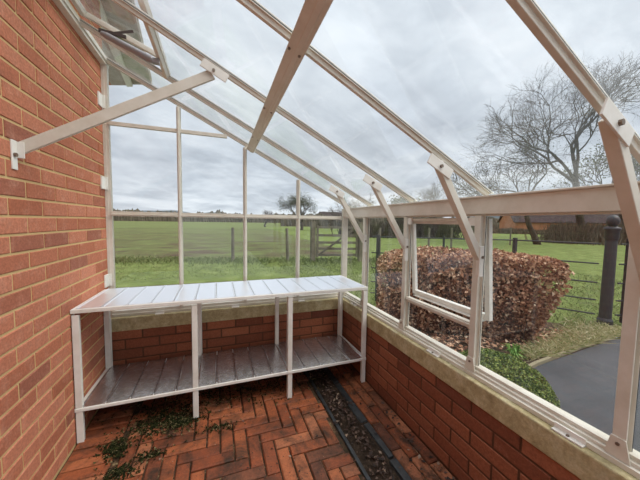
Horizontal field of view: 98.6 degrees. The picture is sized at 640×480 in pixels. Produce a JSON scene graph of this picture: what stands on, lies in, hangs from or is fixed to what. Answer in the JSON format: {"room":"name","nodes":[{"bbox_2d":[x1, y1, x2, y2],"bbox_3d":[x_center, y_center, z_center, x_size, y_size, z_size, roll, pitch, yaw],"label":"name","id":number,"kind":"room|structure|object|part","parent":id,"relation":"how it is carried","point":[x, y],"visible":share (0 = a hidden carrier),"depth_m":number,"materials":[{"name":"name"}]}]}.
{"room":"greenhouse","nodes":[
{"label":"greenhouse","id":0,"kind":"room"},
{"bbox_2d":[0,0,107,479],"bbox_3d":[-1.008,-0.126,0.086,0.302,2.850,4.075,-1,4,-20],"label":"wall","id":1,"kind":"structure","parent":0,"point":[53,241],"depth_m":1.30,"materials":[{"name":"brick"}]},
{"bbox_2d":[10,58,229,169],"bbox_3d":[-0.837,-0.577,1.233,0.824,0.582,0.046,-1,4,-20],"label":"brace","id":2,"kind":"object","parent":1,"relation":"attached to","point":[19,149],"visible":1,"depth_m":1.21,"materials":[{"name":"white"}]},
{"bbox_3d":[-0.509,-0.822,1.334,0.135,0.097,0.006,-1,4,-20],"label":"rafter plate","id":3,"kind":"part","parent":2,"relation":"part of","materials":[{"name":"white metal"}]},
{"bbox_2d":[99,0,151,86],"bbox_3d":[-1.594,-1.723,1.890,0.547,0.095,3.138,-1,4,-26],"label":"eaves","id":4,"kind":"object","parent":1,"relation":"attached to","point":[113,14],"visible":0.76,"depth_m":2.46,"materials":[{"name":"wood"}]},
{"bbox_2d":[112,309,337,379],"bbox_3d":[-0.636,0.905,2.465,2.027,0.493,0.196,-1,4,-20],"label":"wall","id":5,"kind":"structure","parent":0,"point":[130,346],"depth_m":2.28,"materials":[{"name":"brick"}]},
{"bbox_2d":[111,297,337,331],"bbox_3d":[-0.709,0.610,2.419,1.864,0.100,0.213,-1,4,-20],"label":"sill","id":6,"kind":"structure","parent":5,"relation":"on","point":[125,323],"depth_m":2.26,"materials":[{"name":"concrete"}]},
{"bbox_2d":[55,363,455,479],"bbox_3d":[0.008,1.298,0.506,1.872,0.124,3.970,-1,4,-20],"label":"floor","id":7,"kind":"structure","parent":0,"point":[77,466],"depth_m":1.60,"materials":[{"name":"brick"}]},
{"bbox_2d":[88,434,135,464],"bbox_3d":[-1.144,1.150,1.521,0.208,0.014,0.224,-1,4,-20],"label":"moss patch","id":8,"kind":"object","parent":7,"relation":"on","point":[119,446],"visible":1,"depth_m":1.52,"materials":[{"name":"green plant"}]},
{"bbox_2d":[93,444,175,479],"bbox_3d":[-0.969,1.158,1.422,0.384,0.016,0.182,-1,4,-20],"label":"moss patch","id":9,"kind":"object","parent":7,"relation":"on","point":[118,472],"visible":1,"depth_m":1.40,"materials":[{"name":"green plant"}]},
{"bbox_2d":[70,275,367,442],"bbox_3d":[-0.585,0.739,2.075,1.853,0.777,0.488,-1,4,-20],"label":"bench","id":10,"kind":"object","parent":7,"relation":"on","point":[150,379],"visible":1,"depth_m":1.95,"materials":[{"name":"silver metal"}]},
{"bbox_3d":[-1.359,0.781,1.553,0.034,0.738,0.034,-1,4,-20],"label":"leg","id":11,"kind":"part","parent":10,"relation":"part of","materials":[{"name":"white metal"}]},
{"bbox_3d":[-1.513,0.752,1.970,0.034,0.738,0.034,-1,4,-20],"label":"leg","id":12,"kind":"part","parent":10,"relation":"part of","materials":[{"name":"white metal"}]},
{"bbox_3d":[-0.797,0.776,1.761,0.034,0.738,0.034,-1,4,-20],"label":"leg","id":13,"kind":"part","parent":10,"relation":"part of","materials":[{"name":"white metal"}]},
{"bbox_3d":[-0.952,0.747,2.178,0.034,0.738,0.034,-1,4,-20],"label":"leg","id":14,"kind":"part","parent":10,"relation":"part of","materials":[{"name":"white metal"}]},
{"bbox_3d":[-0.579,0.369,2.051,1.853,0.022,0.488,-1,4,-20],"label":"frame","id":15,"kind":"part","parent":10,"relation":"part of","materials":[{"name":"white metal"}]},
{"bbox_3d":[-0.587,0.934,2.088,1.853,0.019,0.488,-1,4,-20],"label":"shelf frame","id":16,"kind":"part","parent":10,"relation":"part of","materials":[{"name":"white metal"}]},
{"bbox_3d":[-0.373,0.741,2.392,0.034,0.738,0.034,-1,4,-20],"label":"leg","id":17,"kind":"part","parent":10,"relation":"part of","materials":[{"name":"white metal"}]},
{"bbox_3d":[-0.218,0.770,1.974,0.034,0.738,0.034,-1,4,-20],"label":"leg","id":18,"kind":"part","parent":10,"relation":"part of","materials":[{"name":"white metal"}]},
{"bbox_3d":[0.189,0.735,2.599,0.034,0.738,0.034,-1,4,-20],"label":"leg","id":19,"kind":"part","parent":10,"relation":"part of","materials":[{"name":"white metal"}]},
{"bbox_3d":[0.344,0.765,2.182,0.034,0.738,0.034,-1,4,-20],"label":"leg","id":20,"kind":"part","parent":10,"relation":"part of","materials":[{"name":"white metal"}]},
{"bbox_2d":[89,365,352,450],"bbox_3d":[-0.703,1.128,1.943,2.176,0.016,0.672,-1,4,-20],"label":"moss patch","id":21,"kind":"object","parent":7,"relation":"on","point":[175,421],"visible":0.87,"depth_m":1.78,"materials":[{"name":"green plant"}]},
{"bbox_2d":[100,365,454,479],"bbox_3d":[-0.149,1.180,1.200,1.735,0.030,2.410,-1,4,-20],"label":"fallen leaves","id":22,"kind":"object","parent":7,"relation":"on","point":[341,405],"visible":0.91,"depth_m":1.65,"materials":[{"name":"brown plant"}]},
{"bbox_2d":[305,367,411,479],"bbox_3d":[0.586,1.234,0.713,0.216,0.024,3.965,-1,4,-20],"label":"gully","id":23,"kind":"object","parent":7,"relation":"on","point":[364,463],"visible":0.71,"depth_m":1.66,"materials":[{"name":"metal"}]},
{"bbox_2d":[53,0,639,217],"bbox_3d":[0.111,-0.630,0.477,2.081,1.122,4.100,-1,4,-20],"label":"roof frame","id":24,"kind":"structure","parent":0,"point":[592,199],"depth_m":1.14,"materials":[{"name":"grey"}]},
{"bbox_3d":[-0.831,-1.141,0.076,0.044,0.078,4.070,-1,4,-20],"label":"wall plate","id":25,"kind":"part","parent":24,"relation":"part of","materials":[{"name":"white metal"}]},
{"bbox_2d":[71,0,165,57],"bbox_3d":[-1.068,-1.190,1.390,0.430,0.200,0.550,-1,4,-20],"label":"window","id":26,"kind":"structure","parent":24,"relation":"attached to","point":[144,5],"depth_m":1.57,"materials":[{"name":"white metal"}]},
{"bbox_2d":[98,28,159,65],"bbox_3d":[-1.014,-1.049,1.470,0.276,0.164,0.039,-1,4,-20],"label":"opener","id":27,"kind":"object","parent":24,"relation":"attached to","point":[109,35],"visible":1,"depth_m":1.46,"materials":[{"name":"grey metal"}]},
{"bbox_3d":[-1.074,-1.100,1.453,0.152,0.062,0.022,-1,4,-20],"label":"arm","id":28,"kind":"part","parent":27,"relation":"part of","materials":[{"name":"brown metal"}]},
{"bbox_2d":[342,310,580,479],"bbox_3d":[0.931,1.028,0.930,0.162,0.493,4.160,-1,4,-20],"label":"wall","id":29,"kind":"structure","parent":0,"point":[469,442],"depth_m":1.43,"materials":[{"name":"brick"}]},
{"bbox_2d":[343,298,638,479],"bbox_3d":[0.933,0.732,0.918,0.176,0.100,4.175,-1,4,-20],"label":"sill","id":30,"kind":"structure","parent":29,"relation":"on","point":[584,463],"depth_m":1.13,"materials":[{"name":"concrete"}]},
{"bbox_2d":[97,64,639,479],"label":"window","id":31,"kind":"structure","parent":30,"relation":"on","point":[103,97],"depth_m":1.42,"materials":[{"name":"white metal"}]},
{"bbox_3d":[-0.635,0.542,2.392,1.945,0.042,0.048,-1,4,-20],"label":"rail","id":32,"kind":"part","parent":31,"relation":"part of","materials":[{"name":"white metal"}]},
{"bbox_3d":[0.238,0.108,2.687,0.063,0.821,0.050,-1,4,-20],"label":"corner post","id":33,"kind":"part","parent":31,"relation":"part of","materials":[{"name":"white metal"}]},
{"bbox_2d":[329,185,366,251],"bbox_3d":[0.220,-0.164,2.197,0.344,0.526,0.047,-1,4,-20],"label":"knee brace","id":34,"kind":"object","parent":31,"relation":"attached to","point":[339,193],"visible":1,"depth_m":2.19,"materials":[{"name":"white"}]},
{"bbox_3d":[0.131,-0.376,2.134,0.137,0.098,0.006,-1,4,-20],"label":"rafter plate","id":35,"kind":"part","parent":34,"relation":"part of","materials":[{"name":"white metal"}]},
{"bbox_3d":[0.363,0.027,2.268,0.028,0.140,0.038,-1,4,-20],"label":"post plate","id":36,"kind":"part","parent":34,"relation":"part of","materials":[{"name":"white metal"}]},
{"bbox_3d":[0.385,0.176,2.324,0.048,0.729,0.036,-1,4,-20],"label":"post","id":37,"kind":"part","parent":31,"relation":"part of","materials":[{"name":"white metal"}]},
{"bbox_2d":[363,174,408,260],"bbox_3d":[0.404,-0.129,1.701,0.344,0.526,0.047,-1,4,-20],"label":"knee brace","id":38,"kind":"object","parent":31,"relation":"attached to","point":[376,186],"visible":1,"depth_m":1.70,"materials":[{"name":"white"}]},
{"bbox_3d":[0.314,-0.340,1.638,0.137,0.098,0.006,-1,4,-20],"label":"rafter plate","id":39,"kind":"part","parent":38,"relation":"part of","materials":[{"name":"white metal"}]},
{"bbox_3d":[0.547,0.062,1.772,0.028,0.140,0.038,-1,4,-20],"label":"post plate","id":40,"kind":"part","parent":38,"relation":"part of","materials":[{"name":"white metal"}]},
{"bbox_3d":[0.571,0.212,1.819,0.048,0.729,0.036,-1,4,-20],"label":"post","id":41,"kind":"part","parent":31,"relation":"part of","materials":[{"name":"white metal"}]},
{"bbox_2d":[405,217,492,327],"bbox_3d":[0.697,0.236,1.582,0.112,0.728,0.565,-1,4,-20],"label":"window","id":42,"kind":"structure","parent":31,"relation":"attached to","point":[488,279],"depth_m":1.50,"materials":[{"name":"white metal"}]},
{"bbox_3d":[0.663,0.403,1.581,0.036,0.030,0.509,-1,4,-20],"label":"rail","id":43,"kind":"part","parent":42,"relation":"part of","materials":[{"name":"white metal"}]},
{"bbox_3d":[0.675,-0.114,1.549,0.030,0.016,0.501,-1,4,-20],"label":"head rail","id":44,"kind":"part","parent":42,"relation":"part of","materials":[{"name":"white metal"}]},
{"bbox_2d":[427,153,484,276],"bbox_3d":[0.588,-0.093,1.202,0.344,0.526,0.047,-1,4,-20],"label":"knee brace","id":45,"kind":"object","parent":31,"relation":"attached to","point":[444,172],"visible":1,"depth_m":1.20,"materials":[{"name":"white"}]},
{"bbox_3d":[0.499,-0.305,1.140,0.137,0.098,0.006,-1,4,-20],"label":"rafter plate","id":46,"kind":"part","parent":45,"relation":"part of","materials":[{"name":"white metal"}]},
{"bbox_3d":[0.731,0.098,1.273,0.028,0.140,0.038,-1,4,-20],"label":"post plate","id":47,"kind":"part","parent":45,"relation":"part of","materials":[{"name":"white metal"}]},
{"bbox_3d":[0.756,0.248,1.320,0.048,0.729,0.036,-1,4,-20],"label":"post","id":48,"kind":"part","parent":31,"relation":"part of","materials":[{"name":"white metal"}]},
{"bbox_2d":[598,97,639,309],"bbox_3d":[0.775,-0.058,0.697,0.344,0.526,0.047,-1,4,-20],"label":"knee brace","id":49,"kind":"object","parent":31,"relation":"attached to","point":[617,134],"visible":1,"depth_m":0.67,"materials":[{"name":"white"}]},
{"bbox_3d":[0.686,-0.269,0.634,0.137,0.098,0.006,-1,4,-20],"label":"rafter plate","id":50,"kind":"part","parent":49,"relation":"part of","materials":[{"name":"white metal"}]},
{"bbox_3d":[0.938,0.283,0.827,0.048,0.729,0.036,-1,4,-20],"label":"post","id":51,"kind":"part","parent":31,"relation":"part of","materials":[{"name":"white metal"}]},
{"label":"outside","id":52,"kind":"structure","parent":0,"visible":0},
{"bbox_2d":[535,337,639,451],"bbox_3d":[30.443,1.336,6.040,58.725,0.060,14.050,-1,4,-20],"label":"driveway","id":53,"kind":"structure","parent":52,"point":[584,383],"depth_m":2.20,"materials":[{"name":"grey asphalt"}]},
{"bbox_2d":[528,344,594,367],"bbox_3d":[2.100,1.126,2.400,3.245,0.036,0.434,-2,5,-37],"label":"kerb","id":54,"kind":"object","parent":53,"relation":"on","point":[536,363],"visible":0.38,"depth_m":2.56,"materials":[{"name":"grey stone"}]},
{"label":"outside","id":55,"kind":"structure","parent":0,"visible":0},
{"bbox_2d":[114,221,370,262],"bbox_3d":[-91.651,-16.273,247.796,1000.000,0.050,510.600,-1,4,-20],"label":"ground","id":56,"kind":"structure","parent":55,"point":[202,239],"depth_m":17.33,"materials":[{"name":"green plant"}]},
{"bbox_2d":[114,227,288,261],"bbox_3d":[-7.895,0.108,8.032,15.378,1.149,0.110,0,4,-5],"label":"wire fence","id":57,"kind":"object","parent":56,"relation":"on","point":[232,229],"visible":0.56,"depth_m":8.49,"materials":[{"name":"brown wood"}]},
{"bbox_3d":[-2.693,0.170,8.512,0.092,1.111,0.092,-3,5,-43],"label":"post","id":58,"kind":"part","parent":57,"relation":"part of","materials":[{"name":"brown wood"}]},
{"bbox_3d":[-1.026,0.185,8.659,0.130,1.111,0.100,-1,4,-20],"label":"post","id":59,"kind":"part","parent":57,"relation":"part of","materials":[{"name":"brown wood"}]},
{"bbox_2d":[113,208,305,222],"bbox_3d":[-133.494,-18.587,195.056,265.254,10.297,17.556,-1,4,-20],"label":"hedgerow","id":60,"kind":"object","parent":56,"relation":"on","point":[115,218],"visible":0.26,"depth_m":204.04,"materials":[{"name":"green plant"}]},
{"bbox_2d":[262,211,275,226],"bbox_3d":[-11.140,-4.771,60.070,3.414,4.080,5.303,1,4,0],"label":"bare tree","id":61,"kind":"object","parent":56,"relation":"on","point":[266,212],"visible":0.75,"depth_m":59.60,"materials":[{"name":"grey plant"}]},
{"bbox_2d":[275,190,318,229],"bbox_3d":[-3.443,-4.532,41.637,7.285,6.237,5.470,-1,4,-20],"label":"bare tree","id":62,"kind":"object","parent":56,"relation":"on","point":[291,202],"visible":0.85,"depth_m":41.09,"materials":[{"name":"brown plant"}]},
{"bbox_2d":[319,212,341,215],"bbox_3d":[10.130,-9.224,119.568,23.000,5.600,9.000,-1,4,-20],"label":"farm building","id":63,"kind":"structure","parent":56,"relation":"on","point":[319,212],"depth_m":115.57,"materials":[{"name":"grey stone"}]},
{"bbox_2d":[323,207,340,229],"bbox_3d":[1.757,-3.631,45.074,3.133,4.140,5.910,0,4,-12],"label":"bare tree","id":64,"kind":"object","parent":56,"relation":"on","point":[328,221],"visible":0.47,"depth_m":44.81,"materials":[{"name":"grey plant"}]},
{"bbox_2d":[331,193,381,222],"bbox_3d":[5.242,-3.967,39.825,6.337,5.599,7.639,4,5,43],"label":"bare tree","id":65,"kind":"object","parent":56,"relation":"on","point":[356,202],"visible":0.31,"depth_m":39.11,"materials":[{"name":"grey plant"}]},
{"bbox_2d":[281,213,435,226],"bbox_3d":[12.118,-5.663,76.748,45.608,4.192,3.519,0,4,-5],"label":"hedgerow","id":66,"kind":"object","parent":56,"relation":"on","point":[284,222],"visible":0.22,"depth_m":74.32,"materials":[{"name":"plant"}]},
{"bbox_2d":[379,227,511,254],"bbox_3d":[6.870,-0.006,13.006,12.907,1.150,0.090,-2,5,-39],"label":"fence","id":67,"kind":"object","parent":56,"relation":"on","point":[429,235],"visible":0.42,"depth_m":10.88,"materials":[{"name":"brown wood"}]},
{"bbox_2d":[415,216,498,227],"bbox_3d":[49.106,-3.845,57.430,45.726,4.161,36.216,-1,4,-20],"label":"hedgerow","id":68,"kind":"object","parent":56,"relation":"on","point":[495,224],"visible":0.05,"depth_m":60.26,"materials":[{"name":"plant"}]},
{"bbox_2d":[547,139,639,226],"bbox_3d":[26.228,-4.432,22.780,8.141,9.362,11.873,-1,4,-20],"label":"oak tree","id":69,"kind":"object","parent":56,"relation":"on","point":[636,164],"visible":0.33,"depth_m":23.68,"materials":[{"name":"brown plant"}]},
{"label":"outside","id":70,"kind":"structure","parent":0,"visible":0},
{"bbox_2d":[122,278,284,292],"bbox_3d":[-28.999,1.263,-5.877,61.500,0.050,3.790,-1,4,-20],"label":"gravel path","id":71,"kind":"structure","parent":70,"point":[279,278],"depth_m":5.43,"materials":[{"name":"grey gravel"}]},
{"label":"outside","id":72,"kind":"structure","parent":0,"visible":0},
{"bbox_2d":[141,210,499,218],"bbox_3d":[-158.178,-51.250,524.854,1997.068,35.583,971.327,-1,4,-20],"label":"hills","id":73,"kind":"structure","parent":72,"point":[498,217],"depth_m":767.98,"materials":[{"name":"grey"}]},
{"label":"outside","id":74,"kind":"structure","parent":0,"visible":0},
{"bbox_2d":[115,247,625,330],"bbox_3d":[-1.966,0.915,5.348,120.000,0.050,7.750,-1,4,-20],"label":"lawn","id":75,"kind":"structure","parent":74,"point":[595,255],"depth_m":6.67,"materials":[{"name":"green plant"}]},
{"bbox_2d":[115,254,444,280],"bbox_3d":[-2.517,0.695,7.268,15.993,0.130,5.280,1,4,-4],"label":"grass","id":76,"kind":"structure","parent":75,"relation":"on","point":[123,259],"depth_m":8.35,"materials":[{"name":"green plant"}]},
{"bbox_2d":[310,222,362,261],"bbox_3d":[0.537,0.088,8.798,1.699,1.330,0.166,0,4,-5],"label":"gate","id":77,"kind":"object","parent":75,"relation":"on","point":[314,229],"visible":0.8,"depth_m":8.75,"materials":[{"name":"brown wood"}]},
{"bbox_3d":[-0.226,0.081,8.729,0.140,1.330,0.140,-1,4,-20],"label":"gate post","id":78,"kind":"part","parent":77,"relation":"part of","materials":[{"name":"brown wood"}]},
{"bbox_3d":[1.300,0.094,8.867,0.140,1.330,0.140,-1,4,-20],"label":"gate post","id":79,"kind":"part","parent":77,"relation":"part of","materials":[{"name":"brown wood"}]},
{"bbox_2d":[370,235,600,314],"bbox_3d":[2.244,0.502,4.146,2.892,1.100,0.344,2,4,18],"label":"fence","id":80,"kind":"object","parent":75,"relation":"on","point":[515,240],"visible":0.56,"depth_m":4.04,"materials":[{"name":"black paint"}]},
{"bbox_3d":[0.925,0.464,4.436,0.044,1.100,0.044,-1,4,-20],"label":"post","id":81,"kind":"part","parent":80,"relation":"part of","materials":[{"name":"black paint"}]},
{"bbox_3d":[2.236,0.897,4.164,2.893,0.019,0.322,2,4,18],"label":"rail","id":82,"kind":"part","parent":80,"relation":"part of","materials":[{"name":"black metal"}]},
{"bbox_3d":[2.238,0.712,4.152,2.893,0.019,0.322,2,4,18],"label":"rail","id":83,"kind":"part","parent":80,"relation":"part of","materials":[{"name":"black metal"}]},
{"bbox_3d":[2.241,0.488,4.137,2.893,0.019,0.322,2,4,18],"label":"rail","id":84,"kind":"part","parent":80,"relation":"part of","materials":[{"name":"black metal"}]},
{"bbox_3d":[2.245,0.243,4.121,2.893,0.019,0.322,2,4,18],"label":"rail","id":85,"kind":"part","parent":80,"relation":"part of","materials":[{"name":"black paint"}]},
{"bbox_3d":[2.249,-0.011,4.104,2.893,0.019,0.322,2,4,18],"label":"rail","id":86,"kind":"part","parent":80,"relation":"part of","materials":[{"name":"black metal"}]},
{"bbox_3d":[2.866,0.515,4.089,0.044,1.100,0.044,-1,4,-20],"label":"post","id":87,"kind":"part","parent":80,"relation":"part of","materials":[{"name":"black paint"}]},
{"bbox_2d":[418,322,608,364],"bbox_3d":[1.855,1.115,3.052,3.025,0.050,2.720,-1,4,-20],"label":"soil bed","id":88,"kind":"object","parent":75,"relation":"on","point":[549,324],"visible":0.09,"depth_m":2.97,"materials":[{"name":"brown soil"}]},
{"bbox_2d":[369,245,574,341],"bbox_3d":[1.613,0.581,3.433,2.037,0.988,1.101,2,4,11],"label":"hedge","id":89,"kind":"object","parent":88,"relation":"on","point":[516,292],"visible":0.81,"depth_m":2.98,"materials":[{"name":"brown plant"}]},
{"bbox_2d":[416,326,577,357],"bbox_3d":[1.674,1.074,3.010,2.427,0.063,0.978,-1,4,-20],"label":"litter","id":90,"kind":"object","parent":88,"relation":"on","point":[444,337],"visible":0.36,"depth_m":2.96,"materials":[{"name":"brown plant"}]},
{"bbox_2d":[458,347,560,408],"bbox_3d":[1.306,1.002,2.049,0.759,0.311,0.756,1,4,-1],"label":"bush","id":91,"kind":"object","parent":88,"relation":"on","point":[508,366],"visible":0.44,"depth_m":1.91,"materials":[{"name":"green plant"}]},
{"bbox_2d":[500,343,526,358],"bbox_3d":[1.861,1.055,2.623,0.235,0.126,0.280,-1,4,-20],"label":"foliage","id":92,"kind":"object","parent":88,"relation":"on","point":[514,350],"visible":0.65,"depth_m":2.61,"materials":[{"name":"green plant"}]},
{"bbox_2d":[504,313,621,361],"bbox_3d":[2.768,1.069,3.033,2.236,0.070,0.852,-2,5,-35],"label":"dry grass","id":93,"kind":"structure","parent":88,"relation":"on","point":[598,333],"depth_m":2.97,"materials":[{"name":"plant"}]},
{"bbox_2d":[596,215,621,325],"bbox_3d":[3.693,0.397,3.521,0.161,1.434,0.161,-1,4,-20],"label":"gate post","id":94,"kind":"object","parent":75,"relation":"on","point":[612,231],"visible":0.98,"depth_m":3.49,"materials":[{"name":"black metal"}]},
{"bbox_2d":[614,238,628,322],"bbox_3d":[5.195,0.540,3.534,2.817,1.090,0.049,1,4,-1],"label":"iron gate","id":95,"kind":"object","parent":94,"relation":"attached to","point":[627,241],"visible":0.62,"depth_m":3.50,"materials":[{"name":"black metal"}]},
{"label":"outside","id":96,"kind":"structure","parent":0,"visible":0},
{"bbox_2d":[264,227,625,254],"bbox_3d":[18.550,-1.319,43.848,54.800,0.040,50.600,-1,4,-20],"label":"bank","id":97,"kind":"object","parent":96,"point":[305,233],"visible":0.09,"depth_m":18.47,"materials":[{"name":"green plant"}]},
{"bbox_2d":[330,217,463,238],"bbox_3d":[7.349,-1.216,24.642,12.922,1.990,4.970,1,4,-4],"label":"thicket","id":98,"kind":"object","parent":97,"relation":"on","point":[436,230],"visible":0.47,"depth_m":23.99,"materials":[{"name":"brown plant"}]},
{"bbox_2d":[384,195,419,221],"bbox_3d":[12.091,-4.090,40.555,6.258,6.061,8.902,2,4,16],"label":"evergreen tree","id":99,"kind":"object","parent":97,"relation":"on","point":[401,199],"visible":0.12,"depth_m":38.86,"materials":[{"name":"green plant"}]},
{"bbox_2d":[411,181,473,232],"bbox_3d":[17.894,-4.467,40.920,7.365,9.270,10.551,-2,5,-40],"label":"bare tree","id":100,"kind":"object","parent":97,"relation":"on","point":[430,194],"visible":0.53,"depth_m":41.70,"materials":[{"name":"grey plant"}]},
{"bbox_2d":[458,226,547,234],"bbox_3d":[32.565,-1.283,38.322,38.320,1.072,6.298,2,4,13],"label":"hedge","id":101,"kind":"object","parent":97,"relation":"on","point":[497,230],"visible":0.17,"depth_m":38.22,"materials":[{"name":"plant"}]},
{"bbox_2d":[436,131,593,244],"bbox_3d":[12.034,-3.209,17.620,7.636,7.362,9.163,-1,4,-20],"label":"oak tree","id":102,"kind":"object","parent":97,"relation":"on","point":[530,228],"visible":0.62,"depth_m":17.28,"materials":[{"name":"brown plant"}]},
{"bbox_2d":[457,50,639,234],"bbox_3d":[17.038,-6.274,20.304,8.546,13.226,11.243,-1,4,-31],"label":"oak tree","id":103,"kind":"object","parent":97,"relation":"on","point":[574,178],"visible":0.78,"depth_m":19.39,"materials":[{"name":"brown plant"}]},
{"bbox_2d":[497,214,618,230],"bbox_3d":[39.672,-3.397,46.214,15.598,4.420,6.099,2,4,10],"label":"barn","id":104,"kind":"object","parent":97,"relation":"on","point":[537,221],"visible":0.27,"depth_m":44.32,"materials":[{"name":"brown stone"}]},
{"bbox_2d":[524,220,627,245],"bbox_3d":[23.313,-0.853,21.293,15.554,2.152,6.068,-1,4,-20],"label":"thicket","id":105,"kind":"object","parent":97,"relation":"on","point":[566,232],"visible":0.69,"depth_m":19.46,"materials":[{"name":"brown plant"}]}
]}

